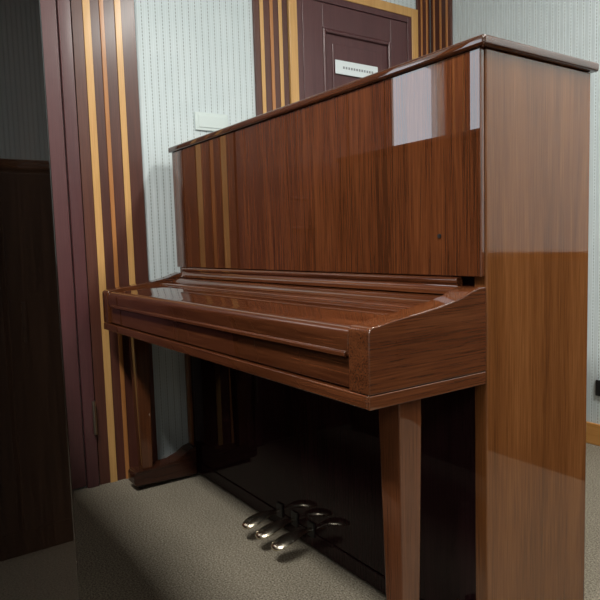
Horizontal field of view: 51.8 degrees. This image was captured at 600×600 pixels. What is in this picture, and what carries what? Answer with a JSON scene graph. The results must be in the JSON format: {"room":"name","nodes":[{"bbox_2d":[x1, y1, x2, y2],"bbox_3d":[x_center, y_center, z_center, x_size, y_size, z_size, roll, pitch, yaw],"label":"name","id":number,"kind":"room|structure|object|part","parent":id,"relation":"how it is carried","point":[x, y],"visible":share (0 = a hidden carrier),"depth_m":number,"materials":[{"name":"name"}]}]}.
{"room":"music room","nodes":[
{"label":"music room","id":0,"kind":"room"},
{"bbox_2d":[56,0,429,489],"bbox_3d":[-1.423,-0.594,1.967,5.150,2.750,0.100,-5,6,-35],"label":"wall","id":1,"kind":"structure","parent":0,"point":[193,56],"depth_m":2.55,"materials":[{"name":"paper"}]},
{"bbox_2d":[56,0,99,487],"bbox_3d":[-1.208,-0.542,2.045,0.925,2.620,0.022,-5,6,-35],"label":"door frame","id":2,"kind":"structure","parent":1,"relation":"attached to","point":[62,6],"depth_m":2.31,"materials":[{"name":"brown wood"}]},
{"bbox_2d":[92,401,96,434],"bbox_3d":[-0.791,0.454,2.381,0.014,0.130,0.014,-5,6,-35],"label":"hinge","id":3,"kind":"object","parent":1,"relation":"attached to","point":[93,402],"visible":1,"depth_m":2.38,"materials":[{"name":"metal"}]},
{"bbox_2d":[70,0,157,484],"bbox_3d":[-0.729,-0.627,2.378,0.240,2.700,0.013,-5,6,-35],"label":"backing","id":4,"kind":"object","parent":1,"relation":"attached to","point":[127,6],"visible":0.56,"depth_m":2.39,"materials":[{"name":"brown wood"}]},
{"bbox_2d":[82,0,117,482],"bbox_3d":[-0.779,-0.622,2.333,0.027,2.700,0.004,-5,6,-35],"label":"batten","id":5,"kind":"object","parent":4,"relation":"attached to","point":[85,3],"visible":1,"depth_m":2.36,"materials":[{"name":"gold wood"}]},
{"bbox_2d":[99,0,129,478],"bbox_3d":[-0.732,-0.626,2.365,0.016,2.700,0.004,-5,6,-35],"label":"batten","id":6,"kind":"object","parent":4,"relation":"attached to","point":[101,9],"visible":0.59,"depth_m":2.39,"materials":[{"name":"wood"}]},
{"bbox_2d":[114,0,135,284],"bbox_3d":[-0.681,-0.631,2.400,0.024,2.700,0.004,-5,6,-35],"label":"batten","id":7,"kind":"object","parent":4,"relation":"attached to","point":[117,8],"visible":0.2,"depth_m":2.40,"materials":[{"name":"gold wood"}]},
{"bbox_2d":[194,112,227,131],"bbox_3d":[-0.374,-0.753,2.619,0.155,0.075,0.011,-5,6,-35],"label":"switch plate","id":8,"kind":"object","parent":1,"relation":"attached to","point":[212,122],"visible":0.81,"depth_m":2.61,"materials":[{"name":"white plastic"}]},
{"bbox_2d":[252,0,289,115],"bbox_3d":[-0.116,-0.684,2.802,0.175,2.700,0.013,-5,6,-35],"label":"backing","id":9,"kind":"object","parent":1,"relation":"attached to","point":[255,3],"visible":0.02,"depth_m":2.75,"materials":[{"name":"brown wood"}]},
{"bbox_2d":[259,0,266,113],"bbox_3d":[-0.152,-0.680,2.766,0.018,2.700,0.004,-5,6,-35],"label":"batten","id":10,"kind":"object","parent":9,"relation":"attached to","point":[260,1],"visible":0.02,"depth_m":2.73,"materials":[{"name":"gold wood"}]},
{"bbox_2d":[269,0,275,109],"bbox_3d":[-0.110,-0.684,2.795,0.016,2.700,0.004,-5,6,-35],"label":"batten","id":11,"kind":"object","parent":9,"relation":"attached to","point":[270,1],"visible":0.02,"depth_m":2.75,"materials":[{"name":"orange wood"}]},
{"bbox_2d":[278,0,284,106],"bbox_3d":[-0.072,-0.687,2.821,0.018,2.700,0.004,-5,6,-35],"label":"batten","id":12,"kind":"object","parent":9,"relation":"attached to","point":[279,1],"visible":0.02,"depth_m":2.78,"materials":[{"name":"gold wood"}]},
{"bbox_2d":[287,0,417,103],"bbox_3d":[0.307,-0.433,3.109,0.820,2.120,0.022,-5,6,-35],"label":"door frame","id":13,"kind":"structure","parent":1,"relation":"attached to","point":[291,4],"depth_m":2.91,"materials":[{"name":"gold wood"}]},
{"bbox_2d":[302,0,406,98],"bbox_3d":[0.307,-0.399,3.115,0.664,2.034,0.016,-5,6,-35],"label":"leaf","id":14,"kind":"object","parent":1,"relation":"attached to","point":[330,38],"depth_m":2.96,"materials":[{"name":"brown wood"}]},
{"bbox_3d":[0.308,-0.399,3.113,0.664,2.034,0.011,-5,6,-35],"label":"stiles and rails","id":15,"kind":"part","parent":14,"relation":"part of","materials":[{"name":"brown wood"}]},
{"bbox_2d":[322,28,390,90],"bbox_3d":[0.295,-0.895,3.065,0.434,0.807,0.015,-5,6,-35],"label":"panel moulding","id":16,"kind":"object","parent":14,"relation":"attached to","point":[324,30],"visible":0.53,"depth_m":2.96,"materials":[{"name":"brown wood"}]},
{"bbox_2d":[335,59,377,77],"bbox_3d":[0.280,-1.126,3.030,0.270,0.065,0.007,-5,6,-35],"label":"door sign","id":17,"kind":"object","parent":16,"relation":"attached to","point":[341,67],"visible":0.88,"depth_m":3.02,"materials":[{"name":"white plastic"}]},
{"bbox_2d":[332,43,381,87],"bbox_3d":[0.292,-0.895,3.069,0.314,0.687,0.007,-5,6,-35],"label":"panel field","id":18,"kind":"object","parent":14,"relation":"attached to","point":[339,52],"depth_m":3.01,"materials":[{"name":"brown wood"}]},
{"bbox_2d":[416,0,429,56],"bbox_3d":[0.674,-0.757,3.347,0.090,2.700,0.013,-5,6,-35],"label":"backing","id":19,"kind":"object","parent":1,"relation":"attached to","point":[417,1],"visible":0.02,"depth_m":3.28,"materials":[{"name":"brown wood"}]},
{"bbox_2d":[420,0,422,55],"bbox_3d":[0.663,-0.755,3.329,0.012,2.700,0.004,-5,6,-35],"label":"batten","id":20,"kind":"object","parent":19,"relation":"attached to","point":[421,12],"visible":0.02,"depth_m":3.26,"materials":[{"name":"brown wood"}]},
{"bbox_2d":[426,0,427,53],"bbox_3d":[0.696,-0.759,3.352,0.012,2.700,0.004,-5,6,-35],"label":"batten","id":21,"kind":"object","parent":19,"relation":"attached to","point":[426,0],"visible":0.02,"depth_m":3.29,"materials":[{"name":"brown wood"}]},
{"bbox_3d":[-1.212,-0.522,2.054,0.827,2.563,0.006,-5,6,-35],"label":"leaf","id":22,"kind":"object","parent":1,"relation":"attached to","visible":0},
{"bbox_2d":[40,0,85,489],"bbox_3d":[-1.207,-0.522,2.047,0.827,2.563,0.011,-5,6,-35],"label":"stile","id":23,"kind":"object","parent":22,"relation":"attached to","point":[48,7],"visible":0.16,"depth_m":2.29,"materials":[{"name":"brown wood"}]},
{"bbox_2d":[72,443,599,599],"bbox_3d":[0.075,0.961,0.007,5.350,0.080,5.200,-5,6,-35],"label":"floor","id":24,"kind":"structure","parent":0,"point":[182,538],"depth_m":1.86,"materials":[{"name":"grey carpet"}]},
{"bbox_2d":[0,0,78,599],"bbox_3d":[-0.991,0.185,1.194,0.704,1.312,1.526,-5,6,-35],"label":"mirror","id":25,"kind":"object","parent":24,"relation":"on","point":[38,557],"visible":1,"depth_m":0.73,"materials":[{"name":"mirror"}]},
{"bbox_2d":[102,34,598,599],"bbox_3d":[-0.021,0.092,1.894,0.704,1.312,1.526,-5,6,-35],"label":"upright piano","id":26,"kind":"object","parent":24,"relation":"on","point":[376,306],"visible":1,"depth_m":1.41,"materials":[{"name":"brown wood"}]},
{"bbox_3d":[-0.606,0.375,2.367,0.059,0.544,0.059,-5,6,-35],"label":"leg","id":27,"kind":"part","parent":26,"relation":"part of","materials":[{"name":"brown wood"}]},
{"bbox_3d":[-0.591,-0.013,2.369,0.315,0.172,0.058,-5,6,-35],"label":"arm","id":28,"kind":"part","parent":26,"relation":"part of","materials":[{"name":"brown wood"}]},
{"bbox_3d":[-0.314,0.044,2.582,0.370,1.277,0.032,-5,6,-35],"label":"panel","id":29,"kind":"part","parent":26,"relation":"part of","materials":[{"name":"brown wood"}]},
{"bbox_3d":[-0.228,0.023,1.745,0.194,0.072,1.380,-5,6,-35],"label":"fallboard lid","id":30,"kind":"part","parent":26,"relation":"part of","materials":[{"name":"brown wood"}]},
{"bbox_3d":[-0.009,0.712,1.946,0.032,0.046,1.434,-5,6,-35],"label":"plinth rail","id":31,"kind":"part","parent":26,"relation":"part of","materials":[{"name":"brown wood"}]},
{"bbox_3d":[-0.069,-0.070,1.849,0.039,0.034,1.380,-5,6,-35],"label":"panel moulding","id":32,"kind":"part","parent":26,"relation":"part of","materials":[{"name":"brown wood"}]},
{"bbox_3d":[-0.065,-0.312,1.835,0.012,0.448,1.494,-5,6,-35],"label":"panel","id":33,"kind":"part","parent":26,"relation":"part of","materials":[{"name":"brown wood"}]},
{"bbox_3d":[-0.041,-0.291,1.853,0.018,0.484,1.434,-5,6,-35],"label":"panel rail","id":34,"kind":"part","parent":26,"relation":"part of","materials":[{"name":"brown wood"}]},
{"bbox_3d":[-0.018,0.407,1.918,0.028,0.562,1.432,-5,6,-35],"label":"panel","id":35,"kind":"part","parent":26,"relation":"part of","materials":[{"name":"brown wood"}]},
{"bbox_3d":[0.082,-0.559,1.920,0.406,0.020,1.526,-5,6,-35],"label":"lid","id":36,"kind":"part","parent":26,"relation":"part of","materials":[{"name":"brown wood"}]},
{"bbox_3d":[0.199,0.456,1.212,0.059,0.544,0.059,-5,6,-35],"label":"leg","id":37,"kind":"part","parent":26,"relation":"part of","materials":[{"name":"brown wood"}]},
{"bbox_3d":[0.233,0.070,1.189,0.315,0.172,0.058,-5,6,-35],"label":"arm","id":38,"kind":"part","parent":26,"relation":"part of","materials":[{"name":"brown wood"}]},
{"bbox_3d":[0.524,0.129,1.380,0.370,1.277,0.032,-5,6,-35],"label":"panel","id":39,"kind":"part","parent":26,"relation":"part of","materials":[{"name":"brown wood"}]},
{"bbox_2d":[429,0,599,423],"bbox_3d":[2.186,-0.647,1.366,0.100,2.750,5.000,-5,6,-35],"label":"wall","id":40,"kind":"structure","parent":0,"point":[566,27],"depth_m":2.71,"materials":[{"name":"paper"}]},
{"bbox_2d":[430,0,452,52],"bbox_3d":[0.764,-0.757,3.309,0.013,2.700,0.140,-5,6,-35],"label":"backing","id":41,"kind":"object","parent":40,"relation":"attached to","point":[443,12],"visible":0.02,"depth_m":3.23,"materials":[{"name":"brown wood"}]},
{"bbox_2d":[433,0,434,51],"bbox_3d":[0.731,-0.759,3.340,0.004,2.700,0.012,-5,6,-35],"label":"batten","id":42,"kind":"object","parent":41,"relation":"attached to","point":[433,0],"visible":0.02,"depth_m":3.27,"materials":[{"name":"brown wood"}]},
{"bbox_2d":[439,0,441,48],"bbox_3d":[0.757,-0.756,3.303,0.004,2.700,0.012,-5,6,-35],"label":"batten","id":43,"kind":"object","parent":41,"relation":"attached to","point":[440,24],"visible":0.02,"depth_m":3.24,"materials":[{"name":"brown wood"}]},
{"bbox_2d":[445,0,447,46],"bbox_3d":[0.781,-0.753,3.268,0.004,2.700,0.012,-5,6,-35],"label":"batten","id":44,"kind":"object","parent":41,"relation":"attached to","point":[446,1],"visible":0.02,"depth_m":3.20,"materials":[{"name":"brown wood"}]},
{"bbox_2d":[586,421,599,445],"bbox_3d":[2.183,0.679,1.449,0.014,0.095,4.988,-5,6,-35],"label":"baseboard","id":45,"kind":"structure","parent":40,"relation":"attached to","point":[592,429],"depth_m":2.72,"materials":[{"name":"brown wood"}]},
{"bbox_2d":[595,380,599,395],"bbox_3d":[1.311,0.385,2.675,0.009,0.070,0.065,-5,6,-35],"label":"power socket","id":46,"kind":"object","parent":40,"relation":"attached to","point":[597,382],"visible":1,"depth_m":2.69,"materials":[{"name":"black plastic"}]}
]}

